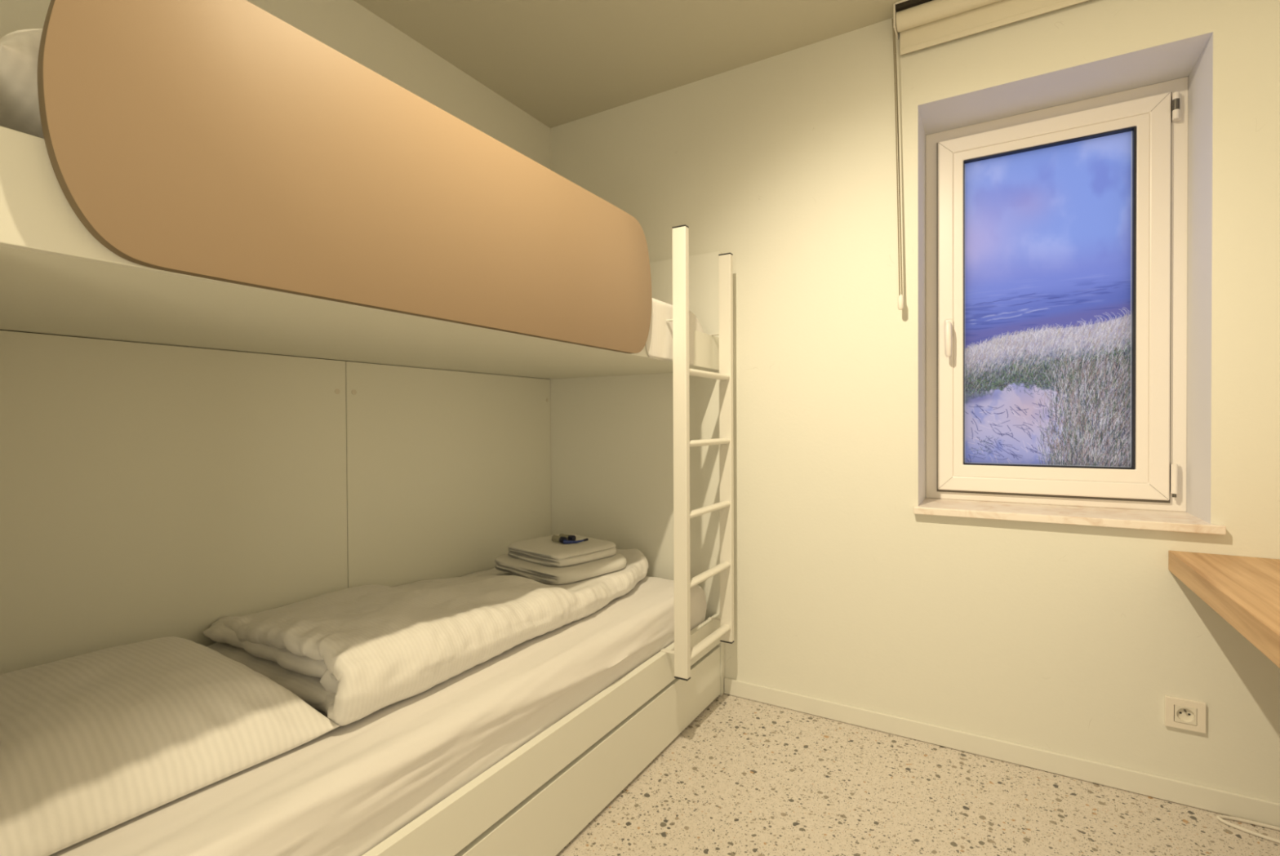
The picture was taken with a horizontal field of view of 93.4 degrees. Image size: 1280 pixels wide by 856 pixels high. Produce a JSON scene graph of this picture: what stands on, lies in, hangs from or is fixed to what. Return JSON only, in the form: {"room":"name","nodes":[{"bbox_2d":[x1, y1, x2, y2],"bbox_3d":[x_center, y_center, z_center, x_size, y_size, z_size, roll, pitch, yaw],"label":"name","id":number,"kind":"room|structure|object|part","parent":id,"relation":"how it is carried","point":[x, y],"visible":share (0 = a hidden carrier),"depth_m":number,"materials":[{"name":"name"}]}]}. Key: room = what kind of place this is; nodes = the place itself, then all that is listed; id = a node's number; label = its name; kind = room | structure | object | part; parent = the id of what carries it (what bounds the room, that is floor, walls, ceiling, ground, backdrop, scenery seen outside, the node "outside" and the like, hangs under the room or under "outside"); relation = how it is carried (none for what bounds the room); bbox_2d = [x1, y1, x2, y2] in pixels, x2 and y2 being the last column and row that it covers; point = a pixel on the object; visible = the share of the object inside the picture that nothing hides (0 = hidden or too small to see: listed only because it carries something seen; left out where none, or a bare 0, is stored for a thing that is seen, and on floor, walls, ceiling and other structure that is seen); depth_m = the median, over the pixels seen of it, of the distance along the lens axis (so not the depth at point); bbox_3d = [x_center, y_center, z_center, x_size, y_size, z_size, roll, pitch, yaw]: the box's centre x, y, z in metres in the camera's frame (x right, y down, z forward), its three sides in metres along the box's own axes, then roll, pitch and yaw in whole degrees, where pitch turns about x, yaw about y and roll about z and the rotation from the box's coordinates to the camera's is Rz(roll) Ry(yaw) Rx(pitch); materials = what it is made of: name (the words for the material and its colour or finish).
{"room":"bunk bedroom","nodes":[
{"label":"bunk bedroom","id":0,"kind":"room"},
{"bbox_2d":[0,0,551,169],"bbox_3d":[-1.396,-0.156,1.391,0.150,2.500,3.568,0,1,31],"label":"wall","id":1,"kind":"structure","parent":0,"point":[347,27],"depth_m":2.14,"materials":[{"name":"white paint"}]},
{"bbox_2d":[353,0,902,128],"bbox_3d":[-0.009,-1.457,0.781,3.156,0.100,3.968,0,1,31],"label":"ceiling","id":2,"kind":"structure","parent":0,"point":[560,62],"depth_m":2.19,"materials":[{"name":"beige paint"}]},
{"bbox_2d":[550,0,1279,803],"bbox_3d":[0.894,-0.178,2.303,3.156,2.500,0.340,0,1,31],"label":"wall","id":3,"kind":"structure","parent":0,"point":[1070,640],"depth_m":2.06,"materials":[{"name":"paint"}]},
{"bbox_2d":[891,0,1092,310],"bbox_3d":[1.253,-0.913,1.834,0.903,1.021,0.080,0,1,31],"label":"roller blind","id":4,"kind":"object","parent":3,"relation":"attached to","point":[922,24],"visible":1,"depth_m":1.98,"materials":[{"name":"white fabric"}]},
{"bbox_3d":[0.874,-0.916,2.050,0.030,0.933,0.038,0,1,31],"label":"bead chain","id":5,"kind":"part","parent":4,"relation":"part of","materials":[{"name":"beige plastic"}]},
{"bbox_3d":[1.254,-1.420,1.827,0.884,0.006,0.080,0,1,31],"label":"head rail","id":6,"kind":"part","parent":4,"relation":"part of","materials":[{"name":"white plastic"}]},
{"bbox_2d":[724,677,1279,827],"bbox_3d":[1.186,1.042,1.942,1.960,0.062,0.012,0,1,31],"label":"baseboard","id":7,"kind":"structure","parent":3,"relation":"attached to","point":[1221,802],"depth_m":1.91,"materials":[{"name":"white paint"}]},
{"bbox_2d":[913,76,1226,535],"bbox_3d":[1.355,-0.405,1.998,0.787,1.395,0.347,0,1,31],"label":"window","id":8,"kind":"structure","parent":3,"relation":"in","point":[1056,237],"depth_m":2.06,"materials":[{"name":"white plastic"}]},
{"bbox_3d":[1.123,-0.323,2.197,0.024,0.133,0.054,0,1,31],"label":"lever","id":9,"kind":"part","parent":8,"relation":"part of","materials":[{"name":"white plastic"}]},
{"bbox_3d":[1.411,-0.415,2.109,0.662,1.290,0.080,0,1,31],"label":"sash","id":10,"kind":"part","parent":8,"relation":"part of","materials":[{"name":"white plastic"}]},
{"bbox_3d":[1.342,0.280,1.977,0.787,0.025,0.281,0,1,31],"label":"sill","id":11,"kind":"part","parent":8,"relation":"part of","materials":[{"name":"stone"}]},
{"bbox_3d":[1.698,0.160,1.915,0.022,0.092,0.014,0,1,31],"label":"hinge plate","id":12,"kind":"part","parent":8,"relation":"part of","materials":[{"name":"white plastic"}]},
{"bbox_3d":[1.692,-1.009,1.903,0.022,0.082,0.014,0,1,31],"label":"hinge plate","id":13,"kind":"part","parent":8,"relation":"part of","materials":[{"name":"white plastic"}]},
{"bbox_2d":[1164,695,1206,733],"bbox_3d":[1.553,0.816,1.720,0.088,0.085,0.012,0,1,31],"label":"wall socket","id":14,"kind":"object","parent":3,"relation":"attached to","point":[1180,713],"visible":1,"depth_m":1.72,"materials":[{"name":"beige plastic"}]},
{"bbox_2d":[1168,550,1279,668],"bbox_3d":[1.291,0.724,0.765,0.599,0.722,1.917,0,1,31],"label":"desk","id":15,"kind":"object","parent":3,"relation":"attached to","point":[1244,591],"visible":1,"depth_m":1.37,"materials":[{"name":"brown wood"}]},
{"bbox_2d":[555,693,1279,855],"bbox_3d":[0.005,1.143,0.809,3.156,0.100,3.968,0,1,31],"label":"floor","id":16,"kind":"structure","parent":0,"point":[745,777],"depth_m":1.72,"materials":[{"name":"stone"}]},
{"bbox_2d":[0,0,724,855],"bbox_3d":[-0.572,0.197,1.744,0.905,1.776,2.124,0,1,31],"label":"bunk bed","id":17,"kind":"object","parent":16,"relation":"on","point":[281,325],"visible":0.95,"depth_m":1.40,"materials":[{"name":"white wood"}]},
{"bbox_3d":[-1.219,0.440,1.522,0.019,1.301,1.028,0,1,31],"label":"panel","id":18,"kind":"part","parent":17,"relation":"part of","materials":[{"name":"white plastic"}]},
{"bbox_3d":[-0.327,-0.417,1.287,0.019,0.407,1.395,0,1,31],"label":"guard panel","id":19,"kind":"part","parent":17,"relation":"part of","materials":[{"name":"beige laminate"}]},
{"bbox_2d":[48,576,706,855],"bbox_3d":[-0.584,0.704,1.721,0.846,0.204,1.979,0,1,31],"label":"mattress","id":20,"kind":"object","parent":17,"relation":"on","point":[344,791],"visible":0.33,"depth_m":1.20,"materials":[{"name":"white fabric"}]},
{"bbox_2d":[0,636,339,855],"bbox_3d":[-1.035,0.544,1.160,0.650,0.148,0.570,0,1,34],"label":"pillow","id":21,"kind":"object","parent":20,"relation":"on","point":[91,744],"visible":1,"depth_m":1.03,"materials":[{"name":"white fabric"}]},
{"bbox_2d":[202,549,648,726],"bbox_3d":[-0.501,0.524,2.000,0.716,0.168,1.476,0,1,31],"label":"duvet","id":22,"kind":"object","parent":20,"relation":"on","point":[351,654],"visible":0.85,"depth_m":1.47,"materials":[{"name":"white fabric"}]},
{"bbox_2d":[494,553,626,584],"bbox_3d":[-0.290,0.493,2.231,0.410,0.046,0.378,0,1,42],"label":"folded towel","id":23,"kind":"object","parent":22,"relation":"on","point":[505,563],"visible":0.66,"depth_m":2.08,"materials":[{"name":"white fabric"}]},
{"bbox_2d":[507,533,616,566],"bbox_3d":[-0.290,0.446,2.243,0.345,0.046,0.314,0,1,42],"label":"folded towel","id":24,"kind":"object","parent":23,"relation":"on","point":[541,550],"visible":0.86,"depth_m":2.15,"materials":[{"name":"white fabric"}]},
{"bbox_2d":[551,534,567,543],"bbox_3d":[-0.300,0.413,2.241,0.067,0.025,0.025,0,1,43],"label":"bottle","id":25,"kind":"object","parent":24,"relation":"on","point":[557,539],"visible":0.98,"depth_m":2.23,"materials":[{"name":"beige"}]},
{"bbox_2d":[559,533,576,541],"bbox_3d":[-0.275,0.413,2.279,0.069,0.023,0.023,0,1,34],"label":"bottle","id":26,"kind":"object","parent":24,"relation":"on","point":[570,537],"visible":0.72,"depth_m":2.26,"materials":[{"name":"beige"}]},
{"bbox_2d":[559,533,569,540],"bbox_3d":[-0.283,0.413,2.284,0.050,0.023,0.023,0,1,34],"label":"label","id":27,"kind":"object","parent":26,"relation":"on","point":[567,536],"depth_m":2.27,"materials":[{"name":"beige"}]},
{"bbox_2d":[563,537,588,543],"bbox_3d":[-0.236,0.416,2.222,0.092,0.017,0.018,0,1,-12],"label":"toothbrush","id":28,"kind":"object","parent":24,"relation":"on","point":[584,540],"visible":1,"depth_m":2.21,"materials":[{"name":"blue plastic"}]},
{"bbox_3d":[-0.244,0.417,2.219,0.075,0.015,0.016,0,1,-9],"label":"handle","id":29,"kind":"part","parent":28,"relation":"part of","materials":[{"name":"blue plastic"}]},
{"bbox_3d":[-0.691,0.428,2.410,0.019,1.301,1.035,0,1,31],"label":"panel","id":30,"kind":"part","parent":17,"relation":"part of","materials":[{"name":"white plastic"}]},
{"bbox_3d":[-0.214,0.813,1.532,0.024,0.112,2.066,0,1,31],"label":"bed rail","id":31,"kind":"part","parent":17,"relation":"part of","materials":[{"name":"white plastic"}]},
{"bbox_3d":[-0.213,0.979,1.531,0.019,0.190,2.057,0,1,31],"label":"drawer","id":32,"kind":"part","parent":17,"relation":"part of","materials":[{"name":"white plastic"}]},
{"bbox_3d":[-0.048,0.185,2.648,0.881,1.776,0.035,0,1,31],"label":"panel","id":33,"kind":"part","parent":17,"relation":"part of","materials":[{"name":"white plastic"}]},
{"bbox_2d":[660,224,733,680],"bbox_3d":[0.211,0.081,2.166,0.102,1.488,0.407,0,1,31],"label":"ladder","id":34,"kind":"object","parent":17,"relation":"attached to","point":[682,652],"visible":0.97,"depth_m":1.99,"materials":[{"name":"white wood"}]},
{"bbox_3d":[0.136,0.083,1.988,0.049,1.478,0.025,0,1,31],"label":"post","id":35,"kind":"part","parent":34,"relation":"part of","materials":[{"name":"white wood"}]},
{"bbox_3d":[0.332,0.079,2.316,0.049,1.478,0.025,0,1,31],"label":"post","id":36,"kind":"part","parent":34,"relation":"part of","materials":[{"name":"white wood"}]},
{"bbox_3d":[-0.596,-0.299,1.714,0.832,0.117,1.979,0,1,31],"label":"mattress","id":37,"kind":"object","parent":17,"relation":"on","visible":0},
{"bbox_2d":[0,28,44,138],"bbox_3d":[-0.867,-0.459,1.056,0.660,0.222,0.500,0,1,31],"label":"pillow","id":38,"kind":"object","parent":37,"relation":"on","point":[20,112],"visible":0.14,"depth_m":0.72,"materials":[{"name":"white fabric"}]},
{"bbox_2d":[644,297,704,364],"bbox_3d":[-0.328,-0.338,2.142,0.859,0.225,0.917,0,1,31],"label":"duvet","id":39,"kind":"object","parent":37,"relation":"on","point":[659,344],"visible":0.12,"depth_m":1.99,"materials":[{"name":"white fabric"}]},
{"bbox_2d":[1216,815,1279,844],"bbox_3d":[1.793,1.072,1.447,0.220,0.009,0.563,-1,1,-24],"label":"power cable","id":40,"kind":"object","parent":16,"relation":"on","point":[1220,818],"visible":1,"depth_m":1.62,"materials":[{"name":"beige plastic"}]}
]}

